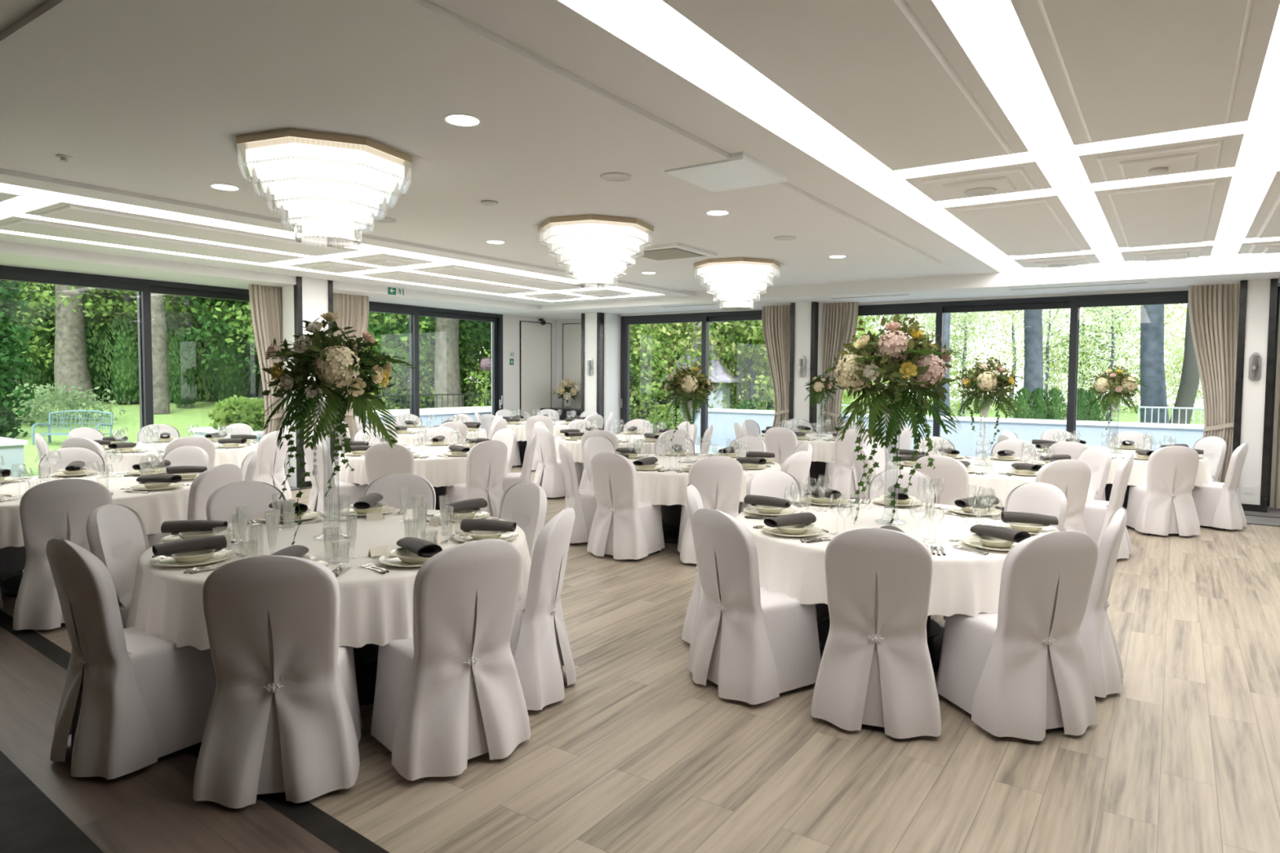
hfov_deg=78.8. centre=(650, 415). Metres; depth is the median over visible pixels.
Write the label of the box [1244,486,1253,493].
power socket
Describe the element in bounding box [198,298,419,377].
leafy tree
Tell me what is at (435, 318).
leafy tree
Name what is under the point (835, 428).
napkin
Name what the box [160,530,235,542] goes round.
charger plate
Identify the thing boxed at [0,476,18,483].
charger plate
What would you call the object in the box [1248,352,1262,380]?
wall sconce
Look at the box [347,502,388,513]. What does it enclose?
plate
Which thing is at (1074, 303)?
window
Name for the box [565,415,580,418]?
napkin
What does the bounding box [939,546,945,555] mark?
knife
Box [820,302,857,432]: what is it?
curtain
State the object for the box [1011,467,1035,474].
plate
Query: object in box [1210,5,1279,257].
strip
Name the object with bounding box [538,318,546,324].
security camera
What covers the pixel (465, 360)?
leafy bush
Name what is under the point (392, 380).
leafy bush
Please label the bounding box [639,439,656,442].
charger plate
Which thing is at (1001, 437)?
banquet chair
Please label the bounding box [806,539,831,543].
knife
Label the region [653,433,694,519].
banquet chair
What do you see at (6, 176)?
ceiling
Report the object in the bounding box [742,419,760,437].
banquet chair
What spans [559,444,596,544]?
banquet chair
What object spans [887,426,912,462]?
banquet chair
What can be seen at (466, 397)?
leafy bush
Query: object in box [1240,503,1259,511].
baseboard
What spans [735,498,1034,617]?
tablecloth
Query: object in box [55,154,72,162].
sprinkler head
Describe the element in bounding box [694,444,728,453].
paving
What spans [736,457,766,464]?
napkin
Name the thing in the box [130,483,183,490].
charger plate
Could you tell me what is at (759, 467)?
charger plate
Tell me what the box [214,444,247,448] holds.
charger plate
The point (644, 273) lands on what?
recessed light
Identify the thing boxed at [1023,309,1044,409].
tree
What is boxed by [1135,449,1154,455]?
napkin
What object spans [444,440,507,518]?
banquet chair
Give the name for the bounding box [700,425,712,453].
banquet chair
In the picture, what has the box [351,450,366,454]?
plate
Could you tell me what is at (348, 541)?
tumbler
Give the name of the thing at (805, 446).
banquet chair
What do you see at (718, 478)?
banquet chair
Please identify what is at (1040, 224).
ceiling panel
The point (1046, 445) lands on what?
napkin
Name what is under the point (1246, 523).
floor
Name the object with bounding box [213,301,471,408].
leafy tree
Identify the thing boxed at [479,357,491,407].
flower
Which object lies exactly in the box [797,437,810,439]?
charger plate
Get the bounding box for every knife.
[186,565,217,570]
[189,568,217,573]
[240,520,256,526]
[335,565,351,577]
[745,516,764,519]
[800,537,830,541]
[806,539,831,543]
[930,545,934,554]
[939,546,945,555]
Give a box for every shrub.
[13,311,55,396]
[84,315,116,403]
[99,315,139,404]
[165,317,191,403]
[168,326,199,408]
[184,324,217,401]
[195,328,221,402]
[203,325,259,402]
[240,334,260,397]
[1008,386,1036,418]
[1027,386,1053,419]
[1043,386,1066,420]
[1066,387,1093,421]
[1083,388,1108,421]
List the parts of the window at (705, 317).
handle, sash, sash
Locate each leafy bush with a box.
[0,280,35,438]
[1,380,127,427]
[208,394,264,431]
[362,328,434,410]
[368,337,435,409]
[395,333,491,408]
[396,332,491,408]
[629,400,687,433]
[728,395,772,410]
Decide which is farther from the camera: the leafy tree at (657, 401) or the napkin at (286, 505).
the leafy tree at (657, 401)
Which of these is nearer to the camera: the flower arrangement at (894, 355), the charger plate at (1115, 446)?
the flower arrangement at (894, 355)
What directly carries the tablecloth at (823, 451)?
on the round table at (817, 468)
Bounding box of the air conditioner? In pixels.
[630,242,717,262]
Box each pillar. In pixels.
[282,276,329,487]
[293,276,305,488]
[328,280,334,465]
[581,313,584,413]
[584,312,596,411]
[596,312,604,430]
[788,302,795,419]
[793,302,823,432]
[808,302,818,431]
[1231,279,1270,505]
[1231,280,1247,453]
[1259,278,1278,512]
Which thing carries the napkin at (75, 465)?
on the plate at (81, 471)
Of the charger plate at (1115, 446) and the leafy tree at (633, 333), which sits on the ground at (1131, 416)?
the leafy tree at (633, 333)
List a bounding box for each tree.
[2,280,137,385]
[8,281,167,368]
[8,281,248,368]
[49,286,260,387]
[53,284,96,404]
[150,293,169,413]
[168,294,241,324]
[173,295,263,397]
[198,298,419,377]
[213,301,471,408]
[363,311,491,390]
[373,314,490,399]
[377,314,484,399]
[419,318,491,362]
[434,317,463,408]
[463,323,701,406]
[470,342,491,389]
[473,321,675,398]
[629,320,773,410]
[629,321,745,426]
[629,321,768,417]
[629,362,746,404]
[630,323,761,408]
[631,340,764,402]
[643,320,774,412]
[653,339,762,406]
[711,315,862,410]
[727,316,901,413]
[742,314,915,406]
[840,315,880,411]
[841,314,893,406]
[851,313,955,404]
[902,311,997,411]
[915,311,1023,417]
[940,312,951,416]
[960,308,1096,411]
[995,306,1111,419]
[1021,305,1170,412]
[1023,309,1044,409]
[1052,305,1175,421]
[1124,303,1200,411]
[1137,315,1204,421]
[1139,304,1169,423]
[1165,355,1203,398]
[1168,303,1199,424]
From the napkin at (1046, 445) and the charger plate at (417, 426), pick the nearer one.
the napkin at (1046, 445)
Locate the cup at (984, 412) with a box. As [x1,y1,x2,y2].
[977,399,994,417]
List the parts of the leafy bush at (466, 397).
stem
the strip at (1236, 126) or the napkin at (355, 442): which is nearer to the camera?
the strip at (1236, 126)
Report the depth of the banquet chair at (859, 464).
7.62 m
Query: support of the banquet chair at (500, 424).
on the floor at (637, 755)
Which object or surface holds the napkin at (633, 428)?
on the plate at (634, 431)
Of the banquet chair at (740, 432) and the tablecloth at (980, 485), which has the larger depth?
the banquet chair at (740, 432)
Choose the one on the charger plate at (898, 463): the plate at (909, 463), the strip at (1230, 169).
the plate at (909, 463)
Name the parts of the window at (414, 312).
sash, sash, handle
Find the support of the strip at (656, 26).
attached to the ceiling
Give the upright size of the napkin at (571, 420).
0.059 m
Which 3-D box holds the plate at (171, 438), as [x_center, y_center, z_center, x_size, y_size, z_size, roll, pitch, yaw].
[-6.077,0.300,9.767,0.240,0.040,0.240,-2,4,-38]
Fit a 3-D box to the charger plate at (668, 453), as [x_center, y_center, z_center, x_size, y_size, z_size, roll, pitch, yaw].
[0.299,0.426,8.590,0.335,0.022,0.335,-2,4,-37]
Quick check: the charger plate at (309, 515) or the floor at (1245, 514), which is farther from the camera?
the floor at (1245, 514)
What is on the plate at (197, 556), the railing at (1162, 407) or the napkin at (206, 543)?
the napkin at (206, 543)
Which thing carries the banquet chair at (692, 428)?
on the floor at (637, 755)
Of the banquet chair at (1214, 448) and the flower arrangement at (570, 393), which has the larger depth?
the flower arrangement at (570, 393)
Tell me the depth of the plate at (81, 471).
6.47 m
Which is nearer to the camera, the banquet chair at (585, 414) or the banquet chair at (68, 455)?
the banquet chair at (68, 455)
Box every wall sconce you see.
[587,358,593,375]
[798,356,805,377]
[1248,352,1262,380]
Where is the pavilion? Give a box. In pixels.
[659,321,740,429]
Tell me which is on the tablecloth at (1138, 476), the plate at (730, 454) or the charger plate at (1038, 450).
the charger plate at (1038, 450)
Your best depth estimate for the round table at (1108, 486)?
9.07 m
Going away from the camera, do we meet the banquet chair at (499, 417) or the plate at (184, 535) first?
the plate at (184, 535)
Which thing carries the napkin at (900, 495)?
on the plate at (888, 498)
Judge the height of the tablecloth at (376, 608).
0.292 m
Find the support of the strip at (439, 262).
attached to the ceiling
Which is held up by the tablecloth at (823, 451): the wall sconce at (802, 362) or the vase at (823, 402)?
the vase at (823, 402)
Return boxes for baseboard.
[305,480,311,487]
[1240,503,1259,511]
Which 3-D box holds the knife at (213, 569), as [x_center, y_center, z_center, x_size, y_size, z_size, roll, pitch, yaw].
[-1.907,0.673,3.419,0.017,0.016,0.203,3,4,41]
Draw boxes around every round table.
[0,573,22,597]
[344,537,378,706]
[433,486,444,510]
[662,462,688,543]
[809,461,826,487]
[817,522,944,670]
[995,506,1004,511]
[1105,483,1130,509]
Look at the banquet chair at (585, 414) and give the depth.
15.26 m
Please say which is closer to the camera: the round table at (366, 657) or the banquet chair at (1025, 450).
the round table at (366, 657)
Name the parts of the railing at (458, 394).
rail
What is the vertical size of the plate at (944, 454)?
0.040 m
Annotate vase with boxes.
[311,400,349,537]
[677,400,694,462]
[815,394,826,436]
[876,402,906,521]
[976,399,994,465]
[1107,397,1121,453]
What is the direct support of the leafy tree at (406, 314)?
on the ground at (181, 419)
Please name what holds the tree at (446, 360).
on the ground at (181, 419)
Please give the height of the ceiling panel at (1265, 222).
0.122 m
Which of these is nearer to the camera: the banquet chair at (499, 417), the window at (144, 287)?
the window at (144, 287)
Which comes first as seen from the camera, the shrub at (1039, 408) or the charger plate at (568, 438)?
the charger plate at (568, 438)
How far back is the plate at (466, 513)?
4.63 m
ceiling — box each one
[0,0,956,290]
[0,168,695,305]
[0,241,1279,319]
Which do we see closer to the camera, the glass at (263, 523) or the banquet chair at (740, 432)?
the glass at (263, 523)
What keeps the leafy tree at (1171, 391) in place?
on the ground at (1131, 416)
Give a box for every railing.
[237,393,491,409]
[841,404,869,413]
[1137,406,1204,424]
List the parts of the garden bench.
armrest, seat, rail, armrest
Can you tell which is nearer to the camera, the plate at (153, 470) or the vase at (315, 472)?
the vase at (315, 472)
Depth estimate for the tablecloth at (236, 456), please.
8.69 m
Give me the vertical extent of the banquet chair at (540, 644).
0.940 m
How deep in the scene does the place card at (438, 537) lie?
4.02 m
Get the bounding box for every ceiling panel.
[0,189,21,202]
[0,213,306,262]
[22,199,362,256]
[285,258,382,272]
[337,251,437,266]
[357,268,542,293]
[408,262,586,290]
[517,291,587,300]
[565,288,637,297]
[662,0,1029,170]
[903,156,1053,201]
[942,191,1092,256]
[1010,0,1279,145]
[1013,251,1101,267]
[1078,127,1244,183]
[1093,172,1232,248]
[1120,242,1213,261]
[1236,238,1279,254]
[1244,166,1279,238]
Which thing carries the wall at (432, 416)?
on the ground at (181, 419)
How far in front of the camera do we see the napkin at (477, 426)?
11.98 m
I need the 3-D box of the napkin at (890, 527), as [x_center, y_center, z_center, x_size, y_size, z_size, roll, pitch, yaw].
[1.233,0.598,3.937,0.112,0.059,0.277,1,3,9]
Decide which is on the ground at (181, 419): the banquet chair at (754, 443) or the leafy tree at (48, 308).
the leafy tree at (48, 308)
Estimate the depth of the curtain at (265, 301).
11.01 m
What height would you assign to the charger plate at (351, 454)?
0.022 m
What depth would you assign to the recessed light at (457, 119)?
4.24 m
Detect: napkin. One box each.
[0,468,11,476]
[65,460,85,471]
[92,440,110,444]
[102,435,128,441]
[107,442,136,448]
[132,459,170,470]
[136,474,182,483]
[151,534,226,555]
[160,432,170,438]
[160,520,227,533]
[166,466,207,474]
[204,431,227,438]
[217,438,246,443]
[231,434,256,439]
[268,501,307,514]
[271,545,308,557]
[341,440,368,446]
[344,445,372,451]
[353,493,382,509]
[380,436,397,443]
[394,426,407,431]
[396,537,442,557]
[404,420,417,424]
[430,435,444,441]
[439,497,487,513]
[448,444,470,452]
[460,518,516,532]
[462,422,480,425]
[465,424,479,428]
[466,438,489,443]
[505,417,519,422]
[510,414,523,418]
[560,429,580,433]
[564,417,576,422]
[564,431,584,436]
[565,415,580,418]
[585,426,602,431]
[615,447,641,453]
[615,453,628,458]
[626,426,637,431]
[632,457,657,466]
[644,432,659,438]
[654,428,671,432]
[671,444,682,451]
[718,446,738,453]
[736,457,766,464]
[743,494,791,507]
[746,451,774,457]
[764,512,816,527]
[793,431,805,435]
[796,425,811,430]
[805,486,840,499]
[834,426,848,431]
[880,525,904,533]
[887,485,908,500]
[895,448,924,455]
[897,454,925,461]
[937,446,959,454]
[954,495,999,506]
[958,460,970,466]
[969,524,1030,542]
[997,449,1014,456]
[1000,511,1058,525]
[1011,462,1041,471]
[1031,439,1057,444]
[1035,443,1053,448]
[1039,454,1071,460]
[1066,437,1086,444]
[1120,440,1134,445]
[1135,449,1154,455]
[1160,444,1188,448]
[1193,448,1203,453]
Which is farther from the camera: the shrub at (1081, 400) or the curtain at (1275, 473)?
the shrub at (1081, 400)
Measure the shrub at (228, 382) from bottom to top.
2.723 m
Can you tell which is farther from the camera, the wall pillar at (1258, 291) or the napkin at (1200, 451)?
the wall pillar at (1258, 291)
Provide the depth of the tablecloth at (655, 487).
7.02 m
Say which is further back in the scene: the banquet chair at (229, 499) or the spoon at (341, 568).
the banquet chair at (229, 499)
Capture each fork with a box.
[2,480,26,484]
[63,475,89,478]
[121,491,146,493]
[227,549,246,557]
[231,533,248,542]
[289,520,325,525]
[350,516,385,519]
[360,564,385,573]
[364,563,389,573]
[440,534,454,542]
[829,505,854,508]
[884,506,915,509]
[943,512,971,518]
[951,546,986,555]
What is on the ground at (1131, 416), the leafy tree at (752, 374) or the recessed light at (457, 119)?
the leafy tree at (752, 374)
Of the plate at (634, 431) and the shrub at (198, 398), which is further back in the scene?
the shrub at (198, 398)
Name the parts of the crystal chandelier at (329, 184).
ceiling plate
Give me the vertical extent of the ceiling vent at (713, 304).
0.004 m
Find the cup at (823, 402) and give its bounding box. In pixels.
[818,394,826,404]
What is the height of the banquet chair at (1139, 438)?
0.940 m
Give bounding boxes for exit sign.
[386,287,404,297]
[509,351,514,365]
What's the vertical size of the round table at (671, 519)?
0.733 m
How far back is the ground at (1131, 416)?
39.03 m
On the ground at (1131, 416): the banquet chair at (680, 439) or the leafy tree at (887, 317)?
the leafy tree at (887, 317)
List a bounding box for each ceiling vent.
[666,303,716,306]
[830,293,908,298]
[1012,282,1146,289]
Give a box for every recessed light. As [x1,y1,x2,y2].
[208,183,241,191]
[441,113,483,127]
[484,240,506,244]
[640,271,657,274]
[704,209,730,216]
[827,255,847,258]
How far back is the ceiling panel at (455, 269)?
10.53 m
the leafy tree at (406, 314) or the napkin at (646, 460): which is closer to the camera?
the napkin at (646, 460)
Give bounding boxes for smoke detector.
[480,200,497,207]
[1148,167,1168,175]
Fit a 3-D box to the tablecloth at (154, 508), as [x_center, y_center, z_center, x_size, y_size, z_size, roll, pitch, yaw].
[-4.383,0.680,5.937,1.948,0.292,1.939,0,3,0]
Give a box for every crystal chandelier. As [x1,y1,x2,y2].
[235,128,412,244]
[537,213,653,288]
[693,257,781,310]
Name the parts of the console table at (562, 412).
door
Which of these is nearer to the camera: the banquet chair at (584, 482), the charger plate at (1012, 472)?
the charger plate at (1012, 472)
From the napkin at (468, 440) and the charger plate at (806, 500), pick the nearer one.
the charger plate at (806, 500)
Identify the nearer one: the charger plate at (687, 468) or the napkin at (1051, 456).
the charger plate at (687, 468)
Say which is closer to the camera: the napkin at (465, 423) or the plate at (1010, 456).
the plate at (1010, 456)
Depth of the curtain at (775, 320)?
13.41 m
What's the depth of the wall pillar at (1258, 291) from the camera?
9.54 m
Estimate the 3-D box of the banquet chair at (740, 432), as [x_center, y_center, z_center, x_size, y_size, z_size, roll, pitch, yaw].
[1.524,0.575,11.412,0.607,0.940,0.580,0,3,-5]
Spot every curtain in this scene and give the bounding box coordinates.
[248,284,284,467]
[333,293,368,453]
[761,305,791,427]
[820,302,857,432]
[1187,283,1239,482]
[1269,298,1279,508]
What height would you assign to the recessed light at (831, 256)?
0.006 m
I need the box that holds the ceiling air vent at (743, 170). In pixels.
[664,151,786,191]
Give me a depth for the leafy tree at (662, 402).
27.27 m
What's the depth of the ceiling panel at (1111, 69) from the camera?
3.40 m
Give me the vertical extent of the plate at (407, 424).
0.040 m
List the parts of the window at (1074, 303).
sash, sash, sash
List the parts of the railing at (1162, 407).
rail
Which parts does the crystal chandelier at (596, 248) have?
plate, ceiling plate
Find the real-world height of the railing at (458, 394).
1.067 m
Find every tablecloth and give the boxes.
[0,471,192,548]
[104,441,257,471]
[126,508,531,650]
[332,444,510,487]
[396,426,487,444]
[506,419,568,441]
[555,433,655,462]
[589,453,781,506]
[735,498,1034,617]
[757,431,888,462]
[884,456,1094,507]
[1035,447,1213,488]
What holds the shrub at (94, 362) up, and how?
on the ground at (181, 419)
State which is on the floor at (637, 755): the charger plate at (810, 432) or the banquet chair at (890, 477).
the banquet chair at (890, 477)
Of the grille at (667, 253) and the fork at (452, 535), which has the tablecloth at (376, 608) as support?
the fork at (452, 535)
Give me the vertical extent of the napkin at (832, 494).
0.059 m
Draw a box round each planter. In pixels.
[0,436,27,477]
[190,426,263,443]
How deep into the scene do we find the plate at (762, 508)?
4.89 m
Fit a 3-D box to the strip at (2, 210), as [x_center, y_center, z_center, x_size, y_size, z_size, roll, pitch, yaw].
[-3.442,-1.955,9.671,0.204,0.147,9.370,2,3,34]
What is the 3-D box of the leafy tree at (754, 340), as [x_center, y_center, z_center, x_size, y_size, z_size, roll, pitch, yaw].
[3.631,-6.416,35.566,11.387,13.150,10.188,-1,3,-23]
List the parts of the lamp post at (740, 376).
post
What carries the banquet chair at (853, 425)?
on the floor at (637, 755)
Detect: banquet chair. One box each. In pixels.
[0,546,26,576]
[0,590,4,608]
[13,478,112,630]
[34,432,49,460]
[38,447,105,475]
[45,537,216,779]
[61,437,107,471]
[67,426,104,439]
[86,503,149,628]
[137,423,179,442]
[146,463,242,547]
[161,445,208,473]
[164,436,215,469]
[192,555,362,808]
[205,480,286,524]
[220,423,253,440]
[240,451,257,480]
[253,431,288,501]
[279,425,292,499]
[303,440,368,511]
[308,432,330,454]
[339,421,351,448]
[351,416,366,441]
[354,427,389,445]
[362,473,435,510]
[364,443,414,484]
[365,422,397,439]
[370,538,530,781]
[393,413,422,426]
[421,426,458,501]
[438,421,467,444]
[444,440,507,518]
[448,413,472,422]
[475,411,481,428]
[480,413,520,466]
[488,415,502,439]
[488,418,506,439]
[489,428,516,472]
[495,409,527,458]
[497,481,546,562]
[502,433,537,493]
[510,507,576,710]
[525,415,553,470]
[532,426,582,498]
[533,421,550,431]
[536,408,559,420]
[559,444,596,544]
[567,419,594,474]
[578,429,618,488]
[580,409,597,417]
[583,435,616,488]
[584,414,603,428]
[586,452,664,559]
[604,412,613,431]
[622,418,653,433]
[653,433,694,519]
[657,429,689,438]
[675,421,697,445]
[677,455,742,564]
[681,484,705,644]
[686,507,821,704]
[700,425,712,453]
[728,435,765,514]
[733,422,746,438]
[739,450,811,513]
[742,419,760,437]
[746,469,829,617]
[764,426,811,493]
[783,418,812,431]
[792,442,812,497]
[810,528,941,738]
[823,428,868,498]
[836,419,865,429]
[852,444,875,499]
[862,438,887,475]
[867,468,935,503]
[887,424,906,457]
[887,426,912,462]
[913,455,968,506]
[914,436,955,455]
[935,530,1097,741]
[942,482,1067,619]
[991,438,1036,461]
[997,435,1013,442]
[1000,430,1018,439]
[1035,459,1091,533]
[1040,429,1075,442]
[1047,441,1106,501]
[1077,445,1111,500]
[1079,507,1126,697]
[1082,453,1133,559]
[1109,431,1151,449]
[1125,445,1200,536]
[1191,442,1248,530]
[1192,436,1226,482]
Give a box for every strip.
[0,182,657,294]
[0,192,60,210]
[0,207,599,297]
[0,211,12,217]
[0,229,546,300]
[274,255,324,263]
[325,248,381,257]
[349,266,397,273]
[400,260,450,267]
[515,289,552,293]
[561,287,596,290]
[568,296,597,299]
[569,0,1026,270]
[618,293,646,296]
[897,146,1035,175]
[937,0,1125,263]
[938,185,1057,204]
[1010,247,1094,257]
[1026,261,1102,268]
[1076,121,1245,151]
[1093,167,1233,187]
[1120,240,1213,249]
[1125,256,1209,262]
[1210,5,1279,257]
[1235,251,1264,255]
[1243,235,1279,240]
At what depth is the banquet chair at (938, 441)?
8.90 m
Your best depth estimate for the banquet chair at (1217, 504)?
8.35 m
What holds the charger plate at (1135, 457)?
on the tablecloth at (1138, 476)
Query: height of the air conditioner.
0.039 m
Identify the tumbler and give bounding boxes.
[332,541,349,562]
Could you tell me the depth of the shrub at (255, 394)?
26.50 m
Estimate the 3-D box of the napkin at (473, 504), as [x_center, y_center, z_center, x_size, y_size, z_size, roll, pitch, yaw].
[-1.127,0.542,4.695,0.112,0.059,0.277,3,4,43]
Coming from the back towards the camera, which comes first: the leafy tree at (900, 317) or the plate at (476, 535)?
the leafy tree at (900, 317)
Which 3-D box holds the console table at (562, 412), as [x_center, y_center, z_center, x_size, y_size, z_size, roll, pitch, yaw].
[-1.588,0.311,16.628,1.560,0.900,0.500,2,3,34]
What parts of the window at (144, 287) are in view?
sash, sash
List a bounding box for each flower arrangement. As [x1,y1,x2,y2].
[258,311,416,545]
[551,378,581,403]
[661,361,717,440]
[804,373,838,426]
[822,313,968,525]
[952,354,1024,444]
[1087,364,1146,430]
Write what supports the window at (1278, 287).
in the wall at (1278, 285)
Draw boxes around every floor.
[0,463,1279,852]
[289,458,521,489]
[290,487,311,490]
[1244,514,1279,518]
[1246,523,1279,527]
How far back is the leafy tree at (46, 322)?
25.84 m
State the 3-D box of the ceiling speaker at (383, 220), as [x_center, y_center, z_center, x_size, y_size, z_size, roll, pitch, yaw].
[-2.379,-1.747,6.963,0.220,0.011,0.220,2,3,34]
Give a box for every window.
[0,265,249,428]
[355,301,502,417]
[619,310,762,454]
[840,290,1188,438]
[1267,286,1279,506]
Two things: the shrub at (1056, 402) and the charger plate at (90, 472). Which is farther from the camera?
the shrub at (1056, 402)
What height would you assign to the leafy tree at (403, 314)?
12.131 m
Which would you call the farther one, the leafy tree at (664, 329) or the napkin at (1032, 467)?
the leafy tree at (664, 329)
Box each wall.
[365,405,491,426]
[491,314,556,415]
[556,319,581,408]
[621,283,1279,316]
[691,408,1204,457]
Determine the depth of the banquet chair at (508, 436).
9.62 m
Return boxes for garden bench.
[31,409,113,444]
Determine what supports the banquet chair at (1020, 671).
on the floor at (637, 755)
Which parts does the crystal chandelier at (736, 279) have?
ceiling plate, plate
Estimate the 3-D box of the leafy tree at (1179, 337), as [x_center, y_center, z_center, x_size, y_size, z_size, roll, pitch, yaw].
[23.593,-1.914,34.478,3.633,5.176,4.278,2,3,28]
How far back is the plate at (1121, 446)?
9.74 m
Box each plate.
[0,475,11,481]
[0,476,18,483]
[50,470,98,476]
[57,467,93,475]
[105,448,142,453]
[110,440,128,444]
[114,446,136,451]
[127,469,166,475]
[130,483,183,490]
[134,466,166,473]
[137,482,170,488]
[149,439,174,442]
[150,549,235,567]
[154,436,176,440]
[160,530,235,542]
[163,548,222,563]
[170,529,223,539]
[171,472,200,479]
[180,473,200,480]
[204,436,226,439]
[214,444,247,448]
[219,443,240,446]
[240,440,257,444]
[257,511,319,522]
[266,508,311,519]
[300,555,317,561]
[316,560,329,567]
[338,506,396,516]
[344,452,364,456]
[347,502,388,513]
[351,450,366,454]
[377,553,424,567]
[389,547,443,563]
[396,429,408,432]
[402,425,422,427]
[405,423,418,426]
[423,442,451,445]
[427,440,447,444]
[432,511,489,521]
[442,452,467,456]
[444,508,481,519]
[447,450,466,455]
[453,531,518,542]
[462,530,507,540]
[507,421,519,423]
[564,437,581,439]
[569,435,582,439]
[618,452,640,457]
[621,431,642,434]
[624,430,639,433]
[628,453,644,458]
[634,465,664,471]
[636,462,658,469]
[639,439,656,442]
[642,437,657,440]
[662,451,692,456]
[666,449,688,454]
[681,466,689,471]
[712,453,742,457]
[716,451,738,456]
[739,462,758,467]
[742,464,767,469]
[742,506,796,516]
[751,504,787,513]
[761,525,822,537]
[765,458,775,462]
[777,523,814,533]
[793,431,814,433]
[796,429,812,431]
[796,435,807,438]
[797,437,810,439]
[800,497,849,506]
[806,493,842,503]
[872,497,924,506]
[880,494,916,504]
[894,461,913,466]
[902,461,915,465]
[933,453,965,458]
[937,452,960,457]
[946,506,1001,515]
[955,504,995,513]
[961,536,1017,551]
[967,468,977,473]
[971,533,1016,547]
[988,456,1022,461]
[993,453,1017,459]
[994,522,1059,535]
[1003,521,1049,532]
[1004,470,1037,475]
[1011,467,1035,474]
[1035,461,1046,465]
[1036,448,1048,453]
[1111,445,1142,449]
[1116,444,1137,448]
[1133,453,1150,458]
[1133,455,1148,460]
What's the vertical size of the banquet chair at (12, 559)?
0.940 m
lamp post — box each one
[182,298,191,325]
[734,367,746,404]
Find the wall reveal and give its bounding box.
[604,312,621,433]
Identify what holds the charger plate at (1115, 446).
on the tablecloth at (1138, 476)
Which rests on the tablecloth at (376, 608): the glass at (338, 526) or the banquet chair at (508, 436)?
the glass at (338, 526)
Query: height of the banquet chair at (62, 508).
0.940 m
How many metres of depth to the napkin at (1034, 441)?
9.74 m
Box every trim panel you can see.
[520,320,551,415]
[562,323,581,408]
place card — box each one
[366,512,382,520]
[368,545,389,556]
[428,517,443,527]
[431,532,443,543]
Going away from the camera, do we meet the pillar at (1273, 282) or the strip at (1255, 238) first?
the strip at (1255, 238)
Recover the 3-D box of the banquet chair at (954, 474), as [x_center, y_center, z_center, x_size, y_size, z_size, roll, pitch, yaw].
[2.658,0.805,6.969,0.580,0.940,0.607,3,4,40]
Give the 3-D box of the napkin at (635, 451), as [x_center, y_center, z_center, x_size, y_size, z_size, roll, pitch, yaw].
[-0.229,0.370,8.296,0.281,0.059,0.116,3,4,38]
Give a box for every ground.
[0,381,957,476]
[915,402,1204,424]
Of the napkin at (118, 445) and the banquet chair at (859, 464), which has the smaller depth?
the banquet chair at (859, 464)
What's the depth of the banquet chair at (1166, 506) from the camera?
7.99 m
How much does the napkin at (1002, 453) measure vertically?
0.059 m
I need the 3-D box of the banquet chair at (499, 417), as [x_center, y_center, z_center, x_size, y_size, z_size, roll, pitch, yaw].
[-2.712,0.479,12.697,0.607,0.940,0.580,-1,3,-30]
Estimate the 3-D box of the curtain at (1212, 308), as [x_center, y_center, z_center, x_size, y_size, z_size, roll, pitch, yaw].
[7.259,-0.273,10.058,0.607,2.816,0.129,2,3,34]
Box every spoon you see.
[183,564,222,573]
[244,520,259,525]
[333,566,346,574]
[744,515,770,519]
[801,537,829,542]
[933,546,941,555]
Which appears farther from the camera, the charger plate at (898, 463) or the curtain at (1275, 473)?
the curtain at (1275, 473)
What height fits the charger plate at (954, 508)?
0.022 m
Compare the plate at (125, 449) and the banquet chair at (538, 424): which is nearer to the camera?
the plate at (125, 449)
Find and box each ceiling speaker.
[370,217,396,222]
[600,172,631,181]
[773,235,795,240]
[964,186,996,195]
[1047,264,1067,267]
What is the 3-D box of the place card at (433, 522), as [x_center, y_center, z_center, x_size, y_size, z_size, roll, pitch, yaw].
[-1.228,0.610,4.458,0.090,0.042,0.036,3,4,39]
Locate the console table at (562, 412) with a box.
[540,407,581,420]
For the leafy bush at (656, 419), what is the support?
on the ground at (1131, 416)
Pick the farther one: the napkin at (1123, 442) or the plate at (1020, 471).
the napkin at (1123, 442)
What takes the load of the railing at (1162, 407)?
on the ground at (1131, 416)
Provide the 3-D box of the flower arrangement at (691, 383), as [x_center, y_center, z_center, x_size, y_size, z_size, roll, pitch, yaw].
[0.400,-0.150,7.849,0.587,0.805,0.588,0,3,1]
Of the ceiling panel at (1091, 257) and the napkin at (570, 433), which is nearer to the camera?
the ceiling panel at (1091, 257)
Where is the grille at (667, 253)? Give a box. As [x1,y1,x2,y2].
[634,247,702,260]
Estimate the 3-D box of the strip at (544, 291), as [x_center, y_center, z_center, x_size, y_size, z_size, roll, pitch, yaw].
[-1.979,-2.099,12.788,0.849,0.147,0.314,2,3,34]
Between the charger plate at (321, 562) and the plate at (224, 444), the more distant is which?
the plate at (224, 444)
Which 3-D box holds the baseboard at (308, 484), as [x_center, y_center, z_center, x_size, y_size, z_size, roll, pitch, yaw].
[-4.773,0.967,11.165,0.046,0.085,0.408,2,3,34]
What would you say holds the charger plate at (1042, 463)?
on the tablecloth at (980, 485)
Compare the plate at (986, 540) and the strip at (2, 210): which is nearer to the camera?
the plate at (986, 540)
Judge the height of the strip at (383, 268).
0.147 m

